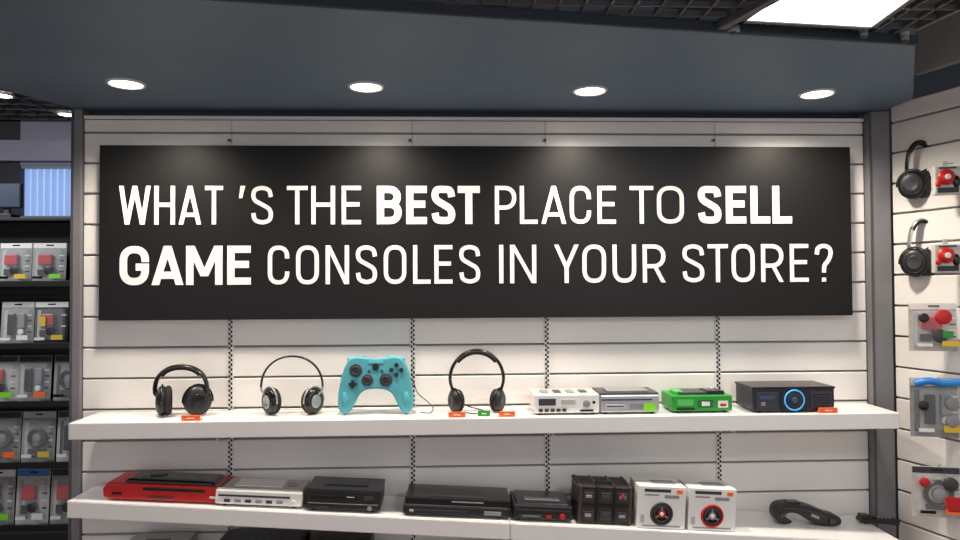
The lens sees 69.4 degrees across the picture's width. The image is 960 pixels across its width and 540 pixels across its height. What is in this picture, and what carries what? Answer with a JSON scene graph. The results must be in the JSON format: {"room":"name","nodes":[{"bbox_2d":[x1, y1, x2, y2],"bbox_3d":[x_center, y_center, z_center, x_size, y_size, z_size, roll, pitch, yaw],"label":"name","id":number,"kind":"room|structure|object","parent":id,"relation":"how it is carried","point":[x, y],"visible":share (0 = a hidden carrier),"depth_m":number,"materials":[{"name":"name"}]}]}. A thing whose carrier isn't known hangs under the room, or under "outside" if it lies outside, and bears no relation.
{"room":"electronics store","nodes":[
{"label":"electronics store","id":0,"kind":"room"},
{"bbox_2d":[0,94,70,216],"bbox_3d":[-0.185,0.057,4.819,9.000,2.790,0.155,0,-1,-2],"label":"wall","id":1,"kind":"structure","parent":0,"point":[22,142],"depth_m":4.70,"materials":[{"name":"grey paint"}]},
{"bbox_2d":[21,165,70,216],"bbox_3d":[-2.880,-0.529,4.748,0.474,0.363,0.075,0,-1,-2],"label":"window","id":2,"kind":"structure","parent":1,"relation":"in","point":[47,187],"depth_m":4.73,"materials":[{"name":"blue"}]},
{"bbox_2d":[0,89,70,119],"bbox_3d":[-2.546,-1.044,3.555,3.205,0.022,2.225,0,-1,-2],"label":"grid","id":3,"kind":"object","parent":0,"point":[18,105],"visible":0.06,"depth_m":4.39,"materials":[{"name":"grey metal"}]},
{"bbox_2d":[0,91,14,98],"bbox_3d":[-2.764,-1.012,4.007,0.126,0.016,0.126,0,-1,-2],"label":"recessed light","id":4,"kind":"object","parent":3,"relation":"attached to","point":[4,95],"visible":1,"depth_m":4.00,"materials":[{"name":"white"}]},
{"bbox_2d":[56,111,70,116],"bbox_3d":[-2.655,-1.003,4.456,0.126,0.016,0.126,0,-1,-2],"label":"recessed light","id":5,"kind":"object","parent":3,"relation":"attached to","point":[60,113],"visible":0.59,"depth_m":4.43,"materials":[{"name":"white"}]},
{"bbox_2d":[130,532,197,539],"bbox_3d":[-1.035,0.897,2.232,0.200,0.060,0.143,0,-1,-2],"label":"game console","id":6,"kind":"object","parent":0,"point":[158,535],"visible":1,"depth_m":2.27,"materials":[{"name":"grey plastic"}]},
{"bbox_2d":[220,528,309,539],"bbox_3d":[-0.700,0.891,2.245,0.270,0.068,0.143,0,-1,-2],"label":"game console","id":7,"kind":"object","parent":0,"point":[243,533],"visible":0.8,"depth_m":2.25,"materials":[{"name":"black plastic"}]},
{"bbox_2d":[311,530,373,539],"bbox_3d":[-0.449,0.892,2.255,0.193,0.064,0.143,0,-1,-2],"label":"game console","id":8,"kind":"object","parent":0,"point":[319,534],"visible":0.72,"depth_m":2.25,"materials":[{"name":"black plastic"}]},
{"bbox_2d":[0,0,914,114],"bbox_3d":[-0.986,-0.586,1.933,4.942,0.052,1.057,0,-1,-10],"label":"ceiling","id":9,"kind":"structure","parent":0,"point":[189,55],"depth_m":1.90,"materials":[{"name":"paint"}]},
{"bbox_2d":[105,78,145,89],"bbox_3d":[-1.053,-0.554,2.062,0.110,0.010,0.110,0,-1,-2],"label":"recessed light","id":10,"kind":"object","parent":9,"relation":"in","point":[121,83],"visible":1,"depth_m":2.05,"materials":[{"name":"white"}]},
{"bbox_2d":[348,81,383,92],"bbox_3d":[-0.346,-0.557,2.106,0.110,0.010,0.110,0,-1,-2],"label":"recessed light","id":11,"kind":"object","parent":9,"relation":"in","point":[358,86],"visible":1,"depth_m":2.10,"materials":[{"name":"white"}]},
{"bbox_2d":[211,0,917,45],"bbox_3d":[-1.103,-0.583,1.368,4.510,0.026,0.010,0,-1,-10],"label":"trim","id":12,"kind":"structure","parent":9,"relation":"attached to","point":[399,6],"depth_m":1.60,"materials":[{"name":"black metal"}]},
{"bbox_2d":[572,85,607,96],"bbox_3d":[0.343,-0.560,2.163,0.110,0.010,0.110,0,-1,-2],"label":"recessed light","id":13,"kind":"object","parent":9,"relation":"in","point":[588,90],"visible":1,"depth_m":2.15,"materials":[{"name":"white"}]},
{"bbox_2d":[728,24,739,34],"bbox_3d":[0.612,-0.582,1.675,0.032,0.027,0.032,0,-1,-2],"label":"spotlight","id":14,"kind":"object","parent":9,"relation":"attached to","point":[734,29],"visible":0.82,"depth_m":1.66,"materials":[{"name":"grey plastic"}]},
{"bbox_2d":[798,88,835,98],"bbox_3d":[1.075,-0.562,2.211,0.110,0.010,0.110,0,-1,-2],"label":"recessed light","id":15,"kind":"object","parent":9,"relation":"in","point":[820,93],"visible":1,"depth_m":2.20,"materials":[{"name":"white"}]},
{"bbox_2d":[859,29,867,38],"bbox_3d":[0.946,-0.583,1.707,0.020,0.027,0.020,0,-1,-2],"label":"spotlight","id":16,"kind":"object","parent":9,"relation":"attached to","point":[863,33],"visible":0.83,"depth_m":1.70,"materials":[{"name":"grey plastic"}]},
{"bbox_2d":[900,31,909,42],"bbox_3d":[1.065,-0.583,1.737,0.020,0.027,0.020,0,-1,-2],"label":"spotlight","id":17,"kind":"object","parent":9,"relation":"attached to","point":[904,35],"visible":1,"depth_m":1.73,"materials":[{"name":"grey plastic"}]},
{"bbox_2d":[82,115,868,539],"bbox_3d":[0.011,0.409,2.408,2.713,1.883,0.037,0,-1,-2],"label":"wall","id":18,"kind":"structure","parent":0,"point":[827,470],"depth_m":2.40,"materials":[{"name":"grey"}]},
{"bbox_2d":[68,108,88,539],"bbox_3d":[-1.362,0.429,2.350,0.034,1.951,0.056,0,-1,-2],"label":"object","id":19,"kind":"structure","parent":18,"relation":"attached to","point":[77,224],"depth_m":2.33,"materials":[{"name":"grey metal"}]},
{"bbox_2d":[228,320,233,529],"bbox_3d":[-0.847,0.697,2.351,0.017,1.174,0.008,0,-1,-2],"label":"upright","id":20,"kind":"object","parent":18,"relation":"attached to","point":[230,322],"visible":0.52,"depth_m":2.35,"materials":[{"name":"grey metal"}]},
{"bbox_2d":[67,484,509,539],"bbox_3d":[-0.594,0.778,2.240,1.366,0.132,0.228,0,-1,-2],"label":"wall shelf","id":21,"kind":"object","parent":18,"relation":"attached to","point":[92,503],"depth_m":2.15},
{"bbox_2d":[103,471,235,502],"bbox_3d":[-0.992,0.698,2.236,0.379,0.080,0.139,0,-1,-2],"label":"game console","id":22,"kind":"object","parent":21,"relation":"on","point":[142,485],"visible":0.98,"depth_m":2.17,"materials":[{"name":"red plastic"}]},
{"bbox_2d":[215,477,310,507],"bbox_3d":[-0.695,0.717,2.233,0.272,0.068,0.134,0,-1,-2],"label":"game console","id":23,"kind":"object","parent":21,"relation":"on","point":[247,491],"visible":1,"depth_m":2.17,"materials":[{"name":"white plastic"}]},
{"bbox_2d":[306,476,384,511],"bbox_3d":[-0.430,0.724,2.236,0.236,0.082,0.146,0,-1,-2],"label":"game console","id":24,"kind":"object","parent":21,"relation":"on","point":[323,492],"visible":1,"depth_m":2.17,"materials":[{"name":"black plastic"}]},
{"bbox_2d":[410,318,415,539],"bbox_3d":[-0.229,0.694,2.375,0.017,1.174,0.008,0,-1,-2],"label":"upright","id":25,"kind":"object","parent":18,"relation":"attached to","point":[412,320],"visible":0.58,"depth_m":2.38,"materials":[{"name":"grey metal"}]},
{"bbox_2d":[99,139,852,320],"bbox_3d":[0.010,-0.147,2.382,2.564,0.622,0.047,0,-1,-2],"label":"store sign","id":26,"kind":"object","parent":18,"relation":"attached to","point":[187,232],"visible":1,"depth_m":2.36,"materials":[{"name":"black metal"}]},
{"bbox_2d":[68,403,899,439],"bbox_3d":[0.039,0.506,2.289,2.636,0.072,0.191,0,-1,-2],"label":"wall shelf","id":27,"kind":"object","parent":18,"relation":"attached to","point":[327,422],"depth_m":2.21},
{"bbox_2d":[152,364,213,415],"bbox_3d":[-0.968,0.391,2.255,0.189,0.167,0.094,0,-1,-2],"label":"headphones","id":28,"kind":"object","parent":27,"relation":"on","point":[197,399],"visible":0.99,"depth_m":2.24,"materials":[{"name":"black plastic"}]},
{"bbox_2d":[181,415,201,420],"bbox_3d":[-0.906,0.464,2.178,0.058,0.017,0.019,0,-1,-2],"label":"price tag","id":29,"kind":"object","parent":27,"relation":"on","point":[183,417],"visible":1,"depth_m":2.17,"materials":[{"name":"orange"}]},
{"bbox_2d":[260,355,324,414],"bbox_3d":[-0.616,0.376,2.271,0.207,0.193,0.075,0,-1,-2],"label":"headphones","id":30,"kind":"object","parent":27,"relation":"on","point":[312,399],"visible":1,"depth_m":2.25,"materials":[{"name":"black plastic"}]},
{"bbox_2d":[338,355,432,413],"bbox_3d":[-0.307,0.376,2.281,0.313,0.189,0.086,0,-1,1],"label":"game controller","id":31,"kind":"object","parent":27,"relation":"on","point":[391,373],"visible":1,"depth_m":2.26,"materials":[{"name":"teal plastic"}]},
{"bbox_2d":[448,412,465,417],"bbox_3d":[-0.073,0.460,2.210,0.055,0.017,0.019,0,-1,-2],"label":"price tag","id":32,"kind":"object","parent":27,"relation":"on","point":[450,414],"visible":1,"depth_m":2.20,"materials":[{"name":"orange"}]},
{"bbox_2d":[448,349,505,413],"bbox_3d":[-0.010,0.365,2.285,0.193,0.209,0.086,0,-1,-2],"label":"headphones","id":33,"kind":"object","parent":27,"relation":"on","point":[456,400],"visible":0.96,"depth_m":2.28,"materials":[{"name":"black plastic"}]},
{"bbox_2d":[478,411,489,415],"bbox_3d":[0.013,0.460,2.228,0.039,0.017,0.019,0,-1,-2],"label":"price tag","id":34,"kind":"object","parent":27,"relation":"on","point":[480,413],"visible":1,"depth_m":2.22,"materials":[{"name":"green plastic"}]},
{"bbox_2d":[499,411,514,416],"bbox_3d":[0.086,0.459,2.216,0.052,0.017,0.019,0,-1,-2],"label":"price tag","id":35,"kind":"object","parent":27,"relation":"on","point":[501,413],"visible":1,"depth_m":2.21,"materials":[{"name":"orange"}]},
{"bbox_2d":[816,407,837,412],"bbox_3d":[1.127,0.455,2.251,0.061,0.017,0.019,0,-1,-2],"label":"price tag","id":36,"kind":"object","parent":27,"relation":"on","point":[830,409],"visible":1,"depth_m":2.24,"materials":[{"name":"orange"}]},
{"bbox_2d":[544,317,549,490],"bbox_3d":[0.234,0.692,2.393,0.017,1.174,0.008,0,-1,-2],"label":"upright","id":37,"kind":"object","parent":18,"relation":"attached to","point":[546,319],"visible":0.52,"depth_m":2.40,"materials":[{"name":"grey metal"}]},
{"bbox_2d":[630,476,685,528],"bbox_3d":[0.569,0.747,2.227,0.158,0.139,0.116,0,-1,-2],"label":"box","id":38,"kind":"object","parent":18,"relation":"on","point":[657,502],"visible":1,"depth_m":2.18,"materials":[{"name":"white plastic"}]},
{"bbox_2d":[508,508,897,539],"bbox_3d":[0.707,0.848,2.272,1.233,0.124,0.261,0,-1,-2],"label":"wall shelf","id":39,"kind":"object","parent":18,"relation":"attached to","point":[749,525],"depth_m":2.17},
{"bbox_2d":[678,478,736,530],"bbox_3d":[0.729,0.756,2.233,0.158,0.139,0.116,0,-1,-2],"label":"box","id":40,"kind":"object","parent":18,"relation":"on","point":[710,504],"visible":0.99,"depth_m":2.18,"materials":[{"name":"white plastic"}]},
{"bbox_2d":[715,316,721,479],"bbox_3d":[0.834,0.689,2.416,0.017,1.174,0.008,0,-1,-2],"label":"upright","id":41,"kind":"object","parent":18,"relation":"attached to","point":[717,318],"visible":0.56,"depth_m":2.42,"materials":[{"name":"grey metal"}]},
{"bbox_2d":[858,111,896,538],"bbox_3d":[1.408,0.416,2.449,0.075,1.951,0.069,0,-1,-2],"label":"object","id":42,"kind":"structure","parent":18,"relation":"attached to","point":[876,142],"depth_m":2.43,"materials":[{"name":"grey metal"}]},
{"bbox_2d":[89,0,959,539],"bbox_3d":[0.278,0.015,2.471,3.328,2.770,0.040,0,-1,-2],"label":"wall","id":43,"kind":"structure","parent":0,"point":[946,78],"depth_m":2.48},
{"bbox_2d":[403,484,509,517],"bbox_3d":[-0.075,0.749,2.246,0.338,0.075,0.153,0,-1,-2],"label":"game console","id":44,"kind":"object","parent":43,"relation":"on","point":[419,498],"visible":1,"depth_m":2.18,"materials":[{"name":"black plastic"}]},
{"bbox_2d":[510,490,571,521],"bbox_3d":[0.195,0.764,2.249,0.188,0.068,0.154,0,-1,-2],"label":"game console","id":45,"kind":"object","parent":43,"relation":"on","point":[524,504],"visible":1,"depth_m":2.18,"materials":[{"name":"black plastic"}]},
{"bbox_2d":[530,388,598,414],"bbox_3d":[0.278,0.434,2.297,0.212,0.070,0.134,0,-1,-2],"label":"game console","id":46,"kind":"object","parent":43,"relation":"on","point":[557,400],"visible":1,"depth_m":2.23,"materials":[{"name":"white plastic"}]},
{"bbox_2d":[570,474,633,525],"bbox_3d":[0.393,0.743,2.248,0.182,0.131,0.141,0,-1,-2],"label":"case","id":47,"kind":"object","parent":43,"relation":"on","point":[594,499],"visible":0.98,"depth_m":2.19,"materials":[{"name":"brown plastic"}]},
{"bbox_2d":[592,387,658,413],"bbox_3d":[0.482,0.431,2.306,0.193,0.073,0.136,0,-1,-2],"label":"game console","id":48,"kind":"object","parent":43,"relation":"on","point":[611,399],"visible":0.93,"depth_m":2.24,"materials":[{"name":"silver metal"}]},
{"bbox_2d":[661,388,731,412],"bbox_3d":[0.722,0.430,2.313,0.200,0.073,0.124,0,-1,-2],"label":"game console","id":49,"kind":"object","parent":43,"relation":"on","point":[674,399],"visible":1,"depth_m":2.26,"materials":[{"name":"green plastic"}]},
{"bbox_2d":[735,380,834,411],"bbox_3d":[1.019,0.423,2.322,0.276,0.084,0.149,0,-1,-2],"label":"game console","id":50,"kind":"object","parent":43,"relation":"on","point":[758,396],"visible":0.93,"depth_m":2.25,"materials":[{"name":"black plastic"}]},
{"bbox_2d":[403,0,956,33],"bbox_3d":[-0.645,-0.614,0.767,3.980,0.013,1.961,0,-1,-2],"label":"grid","id":51,"kind":"object","parent":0,"point":[927,8],"depth_m":1.58,"materials":[{"name":"black metal"}]},
{"bbox_2d":[739,0,914,29],"bbox_3d":[0.790,-0.594,1.399,0.347,0.014,0.552,0,-1,-2],"label":"ceiling light panel","id":52,"kind":"object","parent":51,"relation":"in","point":[845,14],"depth_m":1.58,"materials":[{"name":"white plastic"}]},
{"bbox_2d":[717,0,779,29],"bbox_3d":[0.632,-0.589,1.510,0.023,0.016,0.399,0,-1,-18],"label":"rail","id":53,"kind":"object","parent":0,"point":[759,5],"depth_m":1.58,"materials":[{"name":"grey metal"}]},
{"bbox_2d":[769,499,841,525],"bbox_3d":[1.081,0.805,2.304,0.220,0.079,0.061,0,-1,-2],"label":"game controller","id":54,"kind":"object","parent":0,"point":[778,509],"visible":1,"depth_m":2.28,"materials":[{"name":"black plastic"}]},
{"bbox_2d":[856,512,899,525],"bbox_3d":[1.346,0.843,2.346,0.129,0.034,0.040,0,-1,2],"label":"remote control","id":55,"kind":"object","parent":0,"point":[865,518],"visible":1,"depth_m":2.33,"materials":[{"name":"black plastic"}]},
{"bbox_2d":[891,0,959,539],"bbox_3d":[1.841,0.132,1.396,0.068,2.475,2.200,0,-1,-19],"label":"wall","id":56,"kind":"structure","parent":0,"point":[934,119],"depth_m":2.32,"materials":[{"name":"grey"}]},
{"bbox_2d":[896,140,930,198],"bbox_3d":[1.488,-0.337,2.330,0.153,0.199,0.072,0,-1,3],"label":"headphones","id":57,"kind":"object","parent":56,"relation":"hanging from","point":[913,184],"visible":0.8,"depth_m":2.31,"materials":[{"name":"black plastic"}]},
{"bbox_2d":[898,218,934,276],"bbox_3d":[1.492,-0.075,2.324,0.153,0.198,0.072,0,-1,3],"label":"headphones","id":58,"kind":"object","parent":56,"relation":"hanging from","point":[915,262],"visible":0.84,"depth_m":2.31,"materials":[{"name":"black plastic"}]},
{"bbox_2d":[908,303,959,350],"bbox_3d":[1.461,0.184,2.237,0.148,0.154,0.085,-1,-1,12],"label":"pack","id":59,"kind":"object","parent":56,"relation":"hanging from","point":[931,326],"visible":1,"depth_m":2.22,"materials":[{"name":"white plastic"}]},
{"bbox_2d":[909,377,959,437],"bbox_3d":[1.461,0.438,2.227,0.148,0.195,0.096,-1,-1,12],"label":"pack","id":60,"kind":"object","parent":56,"relation":"hanging from","point":[934,403],"visible":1,"depth_m":2.21,"materials":[{"name":"white plastic"}]},
{"bbox_2d":[911,464,959,517],"bbox_3d":[1.464,0.710,2.227,0.148,0.160,0.083,-1,-1,12],"label":"pack","id":61,"kind":"object","parent":56,"relation":"hanging from","point":[935,491],"visible":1,"depth_m":2.21,"materials":[{"name":"grey plastic"}]},
{"bbox_2d":[931,161,959,195],"bbox_3d":[1.475,-0.291,2.192,0.074,0.108,0.049,-1,-1,12],"label":"pack","id":62,"kind":"object","parent":56,"relation":"attached to","point":[945,179],"visible":1,"depth_m":2.18,"materials":[{"name":"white cardboard"}]},
{"bbox_2d":[931,239,959,272],"bbox_3d":[1.471,-0.045,2.187,0.074,0.108,0.049,-1,-1,12],"label":"pack","id":63,"kind":"object","parent":56,"relation":"attached to","point":[945,257],"visible":1,"depth_m":2.17,"materials":[{"name":"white plastic"}]},
{"bbox_2d":[913,0,959,30],"bbox_3d":[1.124,-0.614,1.461,0.013,0.030,0.531,0,-1,-9],"label":"trim grid edge","id":64,"kind":"object","parent":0,"point":[940,14],"depth_m":1.64,"materials":[{"name":"grey metal"}]},
{"bbox_3d":[-0.046,1.429,1.369,9.000,0.101,8.000,0,-1,-2],"label":"floor","id":65,"kind":"structure","parent":0,"visible":0},
{"bbox_2d":[0,217,69,539],"bbox_3d":[-2.501,0.586,3.580,1.082,1.704,0.210,0,-1,-2],"label":"display rack","id":66,"kind":"object","parent":65,"relation":"on","point":[12,229],"visible":0.05,"depth_m":3.65,"materials":[{"name":"black metal"}]},
{"bbox_2d":[0,469,16,524],"bbox_3d":[-2.474,1.166,3.546,0.170,0.280,0.049,0,-1,-2],"label":"blister pack","id":67,"kind":"object","parent":66,"relation":"in","point":[7,476],"visible":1,"depth_m":3.56,"materials":[{"name":"white plastic"}]},
{"bbox_2d":[0,356,18,400],"bbox_3d":[-2.468,0.562,3.557,0.170,0.238,0.046,0,-1,-4],"label":"blister pack","id":68,"kind":"object","parent":66,"relation":"in","point":[9,365],"visible":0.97,"depth_m":3.57,"materials":[{"name":"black plastic"}]},
{"bbox_2d":[0,411,21,462],"bbox_3d":[-2.449,0.859,3.552,0.170,0.259,0.047,0,-1,-4],"label":"blister pack","id":69,"kind":"object","parent":66,"relation":"in","point":[10,421],"visible":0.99,"depth_m":3.57,"materials":[{"name":"black plastic"}]},
{"bbox_2d":[0,183,22,217],"bbox_3d":[-2.473,-0.359,3.616,0.170,0.185,0.080,0,-1,-2],"label":"display","id":70,"kind":"object","parent":66,"relation":"on","point":[11,194],"visible":0.88,"depth_m":3.60,"materials":[{"name":"grey plastic"}]},
{"bbox_2d":[0,243,32,280],"bbox_3d":[-2.401,-0.035,3.571,0.170,0.211,0.044,0,-1,0],"label":"blister pack","id":71,"kind":"object","parent":66,"relation":"in","point":[15,258],"visible":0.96,"depth_m":3.58,"materials":[{"name":"white plastic"}]},
{"bbox_2d":[0,302,34,342],"bbox_3d":[-2.387,0.276,3.566,0.170,0.222,0.045,0,-1,-1],"label":"blister pack","id":72,"kind":"object","parent":66,"relation":"in","point":[18,318],"visible":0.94,"depth_m":3.57,"materials":[{"name":"black plastic"}]},
{"bbox_2d":[15,469,50,524],"bbox_3d":[-2.300,1.166,3.552,0.170,0.280,0.049,0,-1,0],"label":"blister pack","id":73,"kind":"object","parent":66,"relation":"in","point":[33,485],"visible":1,"depth_m":3.56,"materials":[{"name":"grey plastic"}]},
{"bbox_2d":[17,355,52,400],"bbox_3d":[-2.298,0.561,3.564,0.170,0.238,0.046,0,-1,-2],"label":"blister pack","id":74,"kind":"object","parent":66,"relation":"in","point":[34,372],"visible":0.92,"depth_m":3.57,"materials":[{"name":"black plastic"}]},
{"bbox_2d":[21,411,56,461],"bbox_3d":[-2.274,0.859,3.559,0.170,0.259,0.047,0,-1,-2],"label":"blister pack","id":75,"kind":"object","parent":66,"relation":"in","point":[39,427],"visible":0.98,"depth_m":3.57,"materials":[{"name":"black plastic"}]},
{"bbox_2d":[32,243,66,280],"bbox_3d":[-2.230,-0.035,3.578,0.170,0.211,0.044,0,-1,-4],"label":"blister pack","id":76,"kind":"object","parent":66,"relation":"in","point":[49,262],"visible":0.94,"depth_m":3.59,"materials":[{"name":"white plastic"}]},
{"bbox_2d":[33,302,69,342],"bbox_3d":[-2.216,0.275,3.572,0.170,0.222,0.045,0,-1,-4],"label":"blister pack","id":77,"kind":"object","parent":66,"relation":"in","point":[51,323],"visible":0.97,"depth_m":3.58,"materials":[{"name":"black plastic"}]},
{"bbox_2d":[50,468,68,523],"bbox_3d":[-2.124,1.165,3.559,0.170,0.280,0.049,0,-1,-2],"label":"blister pack","id":78,"kind":"object","parent":66,"relation":"in","point":[60,476],"visible":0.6,"depth_m":3.56,"materials":[{"name":"black plastic"}]},
{"bbox_2d":[53,355,68,400],"bbox_3d":[-2.117,0.560,3.571,0.170,0.238,0.046,0,-1,-1],"label":"blister pack","id":79,"kind":"object","parent":66,"relation":"in","point":[61,370],"visible":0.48,"depth_m":3.58,"materials":[{"name":"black plastic"}]},
{"bbox_2d":[56,411,68,461],"bbox_3d":[-2.098,0.858,3.566,0.170,0.259,0.047,0,-1,0],"label":"blister pack","id":80,"kind":"object","parent":66,"relation":"in","point":[62,453],"visible":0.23,"depth_m":3.57,"materials":[{"name":"grey plastic"}]}
]}

